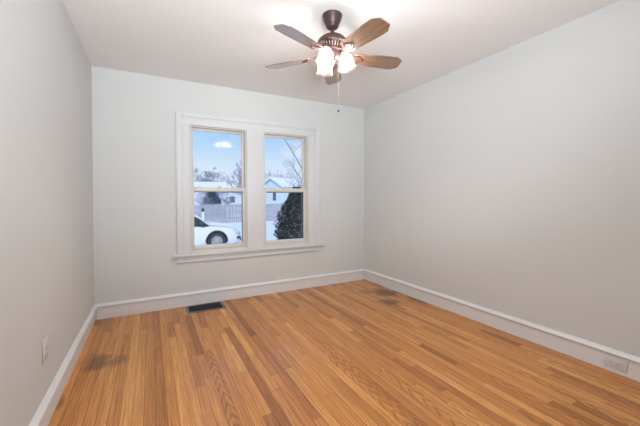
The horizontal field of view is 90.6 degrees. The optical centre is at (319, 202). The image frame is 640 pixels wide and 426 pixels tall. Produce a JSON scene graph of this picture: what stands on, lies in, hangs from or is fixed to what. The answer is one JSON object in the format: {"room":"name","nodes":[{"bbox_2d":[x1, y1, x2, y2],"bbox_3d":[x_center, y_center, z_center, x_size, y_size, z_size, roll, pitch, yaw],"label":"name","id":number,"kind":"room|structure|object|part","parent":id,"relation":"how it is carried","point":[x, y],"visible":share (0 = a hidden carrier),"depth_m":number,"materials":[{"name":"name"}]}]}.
{"room":"empty bedroom","nodes":[
{"label":"empty bedroom","id":0,"kind":"room"},
{"bbox_2d":[0,0,93,425],"bbox_3d":[-1.207,0.271,1.030,0.160,3.180,4.652,-1,1,-28],"label":"wall","id":1,"kind":"structure","parent":0,"point":[47,243],"depth_m":1.63,"materials":[{"name":"paint"}]},
{"bbox_2d":[42,336,47,365],"bbox_3d":[-1.448,0.783,1.670,0.010,0.125,0.085,-1,1,-28],"label":"wall outlet","id":2,"kind":"object","parent":1,"relation":"attached to","point":[45,341],"visible":1,"depth_m":1.66,"materials":[{"name":"plastic"}]},
{"bbox_2d":[29,304,96,425],"bbox_3d":[-1.121,1.103,1.083,0.026,0.154,4.652,-1,1,-28],"label":"baseboard","id":3,"kind":"structure","parent":1,"relation":"attached to","point":[46,409],"depth_m":1.95,"materials":[{"name":"paint"}]},
{"bbox_2d":[91,66,363,319],"bbox_3d":[-0.829,0.239,3.962,3.593,3.180,0.160,-1,1,-28],"label":"wall","id":4,"kind":"structure","parent":0,"point":[134,115],"depth_m":3.43,"materials":[{"name":"paint"}]},
{"bbox_2d":[191,125,246,251],"bbox_3d":[-1.205,-0.158,3.757,0.639,1.422,0.160,-1,1,-28],"label":"window","id":5,"kind":"structure","parent":4,"relation":"in","point":[243,189],"depth_m":3.76,"materials":[{"name":"paint"}]},
{"bbox_3d":[-1.210,-0.490,3.761,0.615,0.734,0.032,-1,1,-28],"label":"sash","id":6,"kind":"part","parent":5,"relation":"part of","materials":[{"name":"glass"}]},
{"bbox_3d":[-1.188,0.183,3.732,0.615,0.712,0.034,-1,1,-28],"label":"sash","id":7,"kind":"part","parent":5,"relation":"part of","materials":[{"name":"paint"}]},
{"bbox_2d":[96,269,363,319],"bbox_3d":[-0.781,1.073,3.888,3.233,0.154,0.026,-1,1,-28],"label":"baseboard","id":8,"kind":"structure","parent":4,"relation":"attached to","point":[156,303],"depth_m":3.67,"materials":[{"name":"paint"}]},
{"bbox_2d":[175,111,319,254],"bbox_3d":[-0.787,-0.217,3.872,1.774,1.565,0.032,-1,1,-28],"label":"trim","id":9,"kind":"structure","parent":4,"relation":"attached to","point":[255,129],"depth_m":3.85,"materials":[{"name":"paint"}]},
{"bbox_2d":[173,243,324,262],"bbox_3d":[-0.784,0.625,3.882,1.774,0.070,0.028,-1,1,-28],"label":"trim","id":10,"kind":"structure","parent":4,"relation":"attached to","point":[309,248],"depth_m":3.81,"materials":[{"name":"paint"}]},
{"bbox_2d":[264,132,307,245],"bbox_3d":[-0.470,-0.165,4.151,0.612,1.422,0.160,-1,1,-28],"label":"window","id":11,"kind":"structure","parent":4,"relation":"in","point":[304,190],"depth_m":4.22,"materials":[{"name":"paint"}]},
{"bbox_3d":[-0.495,0.189,4.205,0.592,0.688,0.018,-1,1,-28],"label":"storm frame","id":12,"kind":"part","parent":11,"relation":"part of","materials":[{"name":"metal"}]},
{"bbox_3d":[-0.475,-0.497,4.154,0.588,0.734,0.032,-1,1,-28],"label":"sash","id":13,"kind":"part","parent":11,"relation":"part of","materials":[{"name":"glass"}]},
{"bbox_3d":[-0.453,0.176,4.125,0.588,0.712,0.034,-1,1,-28],"label":"sash","id":14,"kind":"part","parent":11,"relation":"part of","materials":[{"name":"paint"}]},
{"bbox_2d":[62,0,619,108],"bbox_3d":[0.299,-1.394,1.823,3.593,0.120,4.972,-1,1,-28],"label":"ceiling","id":15,"kind":"structure","parent":0,"point":[223,43],"depth_m":2.55,"materials":[{"name":"paint"}]},
{"bbox_2d":[265,9,401,111],"bbox_3d":[0.113,-0.991,2.248,1.032,0.693,1.006,-1,1,-28],"label":"ceiling fan","id":16,"kind":"object","parent":15,"relation":"hanging from","point":[330,45],"visible":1,"depth_m":2.21,"materials":[{"name":"brown wood"}]},
{"bbox_3d":[-0.232,-1.044,2.393,0.378,0.006,0.140,0,14,21],"label":"blade","id":17,"kind":"part","parent":16,"relation":"part of","materials":[{"name":"brown wood"}]},
{"bbox_3d":[-0.129,-1.041,2.002,0.140,0.006,0.378,17,11,38],"label":"blade","id":18,"kind":"part","parent":16,"relation":"part of","materials":[{"name":"brown wood"}]},
{"bbox_3d":[0.034,-1.005,2.364,0.122,0.128,0.120,0,1,-8],"label":"lamp shade","id":19,"kind":"part","parent":16,"relation":"part of","materials":[{"name":"white glass"}]},
{"bbox_3d":[0.034,-1.003,2.173,0.122,0.128,0.120,0,1,8],"label":"lamp shade","id":20,"kind":"part","parent":16,"relation":"part of","materials":[{"name":"white glass"}]},
{"bbox_3d":[0.109,-1.048,2.612,0.140,0.006,0.378,-13,0,3],"label":"blade","id":21,"kind":"part","parent":16,"relation":"part of","materials":[{"name":"brown wood"}]},
{"bbox_3d":[0.199,-1.004,2.269,0.120,0.128,0.122,-1,1,-22],"label":"lamp shade","id":22,"kind":"part","parent":16,"relation":"part of","materials":[{"name":"white glass"}]},
{"bbox_3d":[0.275,-1.042,1.979,0.140,0.006,0.378,15,-8,-32],"label":"blade","id":23,"kind":"part","parent":16,"relation":"part of","materials":[{"name":"brown wood"}]},
{"bbox_3d":[0.422,-1.047,2.355,0.378,0.006,0.140,0,-12,-15],"label":"blade","id":24,"kind":"part","parent":16,"relation":"part of","materials":[{"name":"brown wood"}]},
{"bbox_2d":[48,279,639,425],"bbox_3d":[0.311,1.226,1.850,3.273,0.120,4.652,-1,1,-28],"label":"floor","id":25,"kind":"structure","parent":0,"point":[363,352],"depth_m":2.17,"materials":[{"name":"brown wood"}]},
{"bbox_2d":[185,301,225,313],"bbox_3d":[-1.259,1.153,3.478,0.400,0.006,0.248,-1,1,-28],"label":"floor vent","id":26,"kind":"object","parent":25,"relation":"in","point":[219,304],"visible":1,"depth_m":3.47,"materials":[{"name":"black metal"}]},
{"bbox_2d":[188,302,221,311],"bbox_3d":[-1.259,1.153,3.478,0.340,0.004,0.208,-1,1,-28],"label":"grille","id":27,"kind":"object","parent":26,"relation":"attached to","point":[213,305],"depth_m":3.47,"materials":[{"name":"black metal"}]},
{"bbox_2d":[364,0,639,356],"bbox_3d":[1.820,0.241,2.651,0.160,3.180,4.652,-1,1,-28],"label":"wall","id":28,"kind":"structure","parent":0,"point":[507,181],"depth_m":2.63,"materials":[{"name":"paint"}]},
{"bbox_2d":[364,269,639,381],"bbox_3d":[1.742,1.075,2.615,0.026,0.154,4.652,-1,1,-28],"label":"baseboard","id":29,"kind":"structure","parent":28,"relation":"attached to","point":[581,349],"depth_m":2.69,"materials":[{"name":"paint"}]},
{"bbox_2d":[604,354,626,372],"bbox_3d":[1.993,1.089,2.137,0.010,0.078,0.122,-1,1,-28],"label":"wall outlet","id":30,"kind":"object","parent":28,"relation":"attached to","point":[615,363],"visible":1,"depth_m":2.13,"materials":[{"name":"plastic"}]},
{"label":"outside","id":31,"kind":"structure","parent":0,"visible":0},
{"bbox_2d":[197,210,278,242],"bbox_3d":[-15.038,1.328,58.842,110.000,0.085,110.000,-1,1,-28],"label":"ground","id":32,"kind":"structure","parent":31,"point":[270,228],"depth_m":20.92,"materials":[{"name":"white snow"}]},
{"bbox_2d":[194,185,219,205],"bbox_3d":[-10.099,0.153,27.514,2.202,3.189,2.274,0,1,20],"label":"bare tree","id":33,"kind":"object","parent":32,"relation":"on","point":[204,194],"visible":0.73,"depth_m":27.35,"materials":[{"name":"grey plant"}]},
{"bbox_2d":[194,167,222,181],"bbox_3d":[-29.630,-4.119,85.400,7.682,10.746,7.865,-1,1,-28],"label":"bare tree","id":34,"kind":"object","parent":32,"relation":"on","point":[215,167],"visible":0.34,"depth_m":85.75,"materials":[{"name":"grey plant"}]},
{"bbox_2d":[193,168,224,181],"bbox_3d":[-22.383,-2.593,61.280,6.462,8.100,5.727,0,1,25],"label":"bare tree","id":35,"kind":"object","parent":32,"relation":"on","point":[205,179],"visible":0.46,"depth_m":61.04,"materials":[{"name":"grey plant"}]},
{"bbox_2d":[197,192,221,216],"bbox_3d":[-11.195,0.225,32.581,3.194,2.912,3.006,0,1,12],"label":"conifer shrub","id":36,"kind":"object","parent":32,"relation":"on","point":[216,199],"visible":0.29,"depth_m":32.17,"materials":[{"name":"green plant"}]},
{"bbox_2d":[194,182,226,211],"bbox_3d":[-18.334,-0.720,45.002,9.740,4.410,7.700,0,1,-18],"label":"house","id":37,"kind":"structure","parent":32,"relation":"on","point":[201,184],"depth_m":43.58,"materials":[{"name":"white"}]},
{"bbox_2d":[194,215,241,244],"bbox_3d":[-5.277,1.014,11.770,4.418,1.506,1.980,-1,1,-28],"label":"car","id":38,"kind":"object","parent":32,"relation":"on","point":[205,233],"visible":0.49,"depth_m":11.55,"materials":[{"name":"paint"}]},
{"bbox_3d":[-3.782,1.259,11.612,0.794,0.446,0.050,-1,1,-28],"label":"wheel arch trim","id":39,"kind":"part","parent":38,"relation":"part of","materials":[{"name":"plastic"}]},
{"bbox_2d":[207,222,232,227],"bbox_3d":[-3.990,0.884,12.458,0.880,0.204,1.400,-1,1,-28],"label":"snow layer","id":40,"kind":"object","parent":38,"relation":"on","point":[210,223],"visible":0.87,"depth_m":12.01,"materials":[{"name":"white snow"}]},
{"bbox_2d":[216,192,234,216],"bbox_3d":[-9.061,0.185,30.590,1.854,3.036,1.688,-1,1,-28],"label":"bare tree","id":41,"kind":"object","parent":32,"relation":"on","point":[226,198],"visible":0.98,"depth_m":30.61,"materials":[{"name":"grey plant"}]},
{"bbox_2d":[216,187,241,214],"bbox_3d":[-11.578,-0.185,40.187,5.100,3.380,4.740,0,1,-16],"label":"garden shed","id":42,"kind":"object","parent":32,"relation":"on","point":[238,196],"visible":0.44,"depth_m":38.38,"materials":[{"name":"grey"}]},
{"bbox_2d":[225,169,240,187],"bbox_3d":[-20.365,-3.539,77.638,6.210,9.607,4.147,-1,1,-28],"label":"bare tree","id":43,"kind":"object","parent":32,"relation":"on","point":[232,182],"visible":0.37,"depth_m":76.99,"materials":[{"name":"grey plant"}]},
{"bbox_2d":[230,170,240,187],"bbox_3d":[-16.696,-3.055,66.051,4.410,8.839,5.150,-1,1,-36],"label":"bare tree","id":44,"kind":"object","parent":32,"relation":"on","point":[239,179],"visible":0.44,"depth_m":65.35,"materials":[{"name":"grey plant"}]},
{"bbox_2d":[236,161,240,182],"bbox_3d":[-11.469,-2.767,49.087,3.470,8.577,4.100,-1,1,-28],"label":"bare tree","id":45,"kind":"object","parent":32,"relation":"on","point":[239,169],"visible":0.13,"depth_m":48.57,"materials":[{"name":"grey plant"}]},
{"bbox_2d":[194,203,283,222],"bbox_3d":[-6.556,0.903,25.995,22.060,1.650,0.110,-1,1,-28],"label":"wooden fence","id":46,"kind":"object","parent":32,"relation":"on","point":[215,212],"visible":0.17,"depth_m":25.38,"materials":[{"name":"grey wood"}]},
{"bbox_3d":[-8.715,0.930,24.858,2.340,1.539,0.067,-1,1,-28],"label":"board panel","id":47,"kind":"part","parent":46,"relation":"part of","materials":[{"name":"grey wood"}]},
{"bbox_3d":[-7.632,0.914,25.420,0.100,1.650,0.110,-1,1,-28],"label":"fence post","id":48,"kind":"part","parent":46,"relation":"part of","materials":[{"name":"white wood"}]},
{"bbox_3d":[-6.564,0.912,26.010,2.340,1.532,0.067,-1,1,-28],"label":"board panel","id":49,"kind":"part","parent":46,"relation":"part of","materials":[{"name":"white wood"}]},
{"bbox_3d":[-4.413,0.889,27.161,2.340,1.535,0.067,-1,1,-28],"label":"board panel","id":50,"kind":"part","parent":46,"relation":"part of","materials":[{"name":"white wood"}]},
{"bbox_2d":[265,177,301,209],"bbox_3d":[-5.066,-1.582,59.780,5.900,5.710,12.740,0,1,34],"label":"house","id":51,"kind":"structure","parent":32,"relation":"on","point":[271,182],"depth_m":54.62,"materials":[{"name":"white"}]},
{"bbox_2d":[272,187,300,239],"bbox_3d":[-0.999,0.575,13.557,2.242,2.513,2.181,0,1,16],"label":"conifer shrub","id":52,"kind":"object","parent":32,"relation":"on","point":[289,227],"visible":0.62,"depth_m":13.12,"materials":[{"name":"green plant"}]},
{"bbox_2d":[281,139,301,187],"bbox_3d":[-1.179,-1.388,20.165,2.496,6.312,3.301,0,1,6],"label":"bare tree","id":53,"kind":"object","parent":32,"relation":"on","point":[284,139],"visible":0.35,"depth_m":19.94,"materials":[{"name":"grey plant"}]}
]}

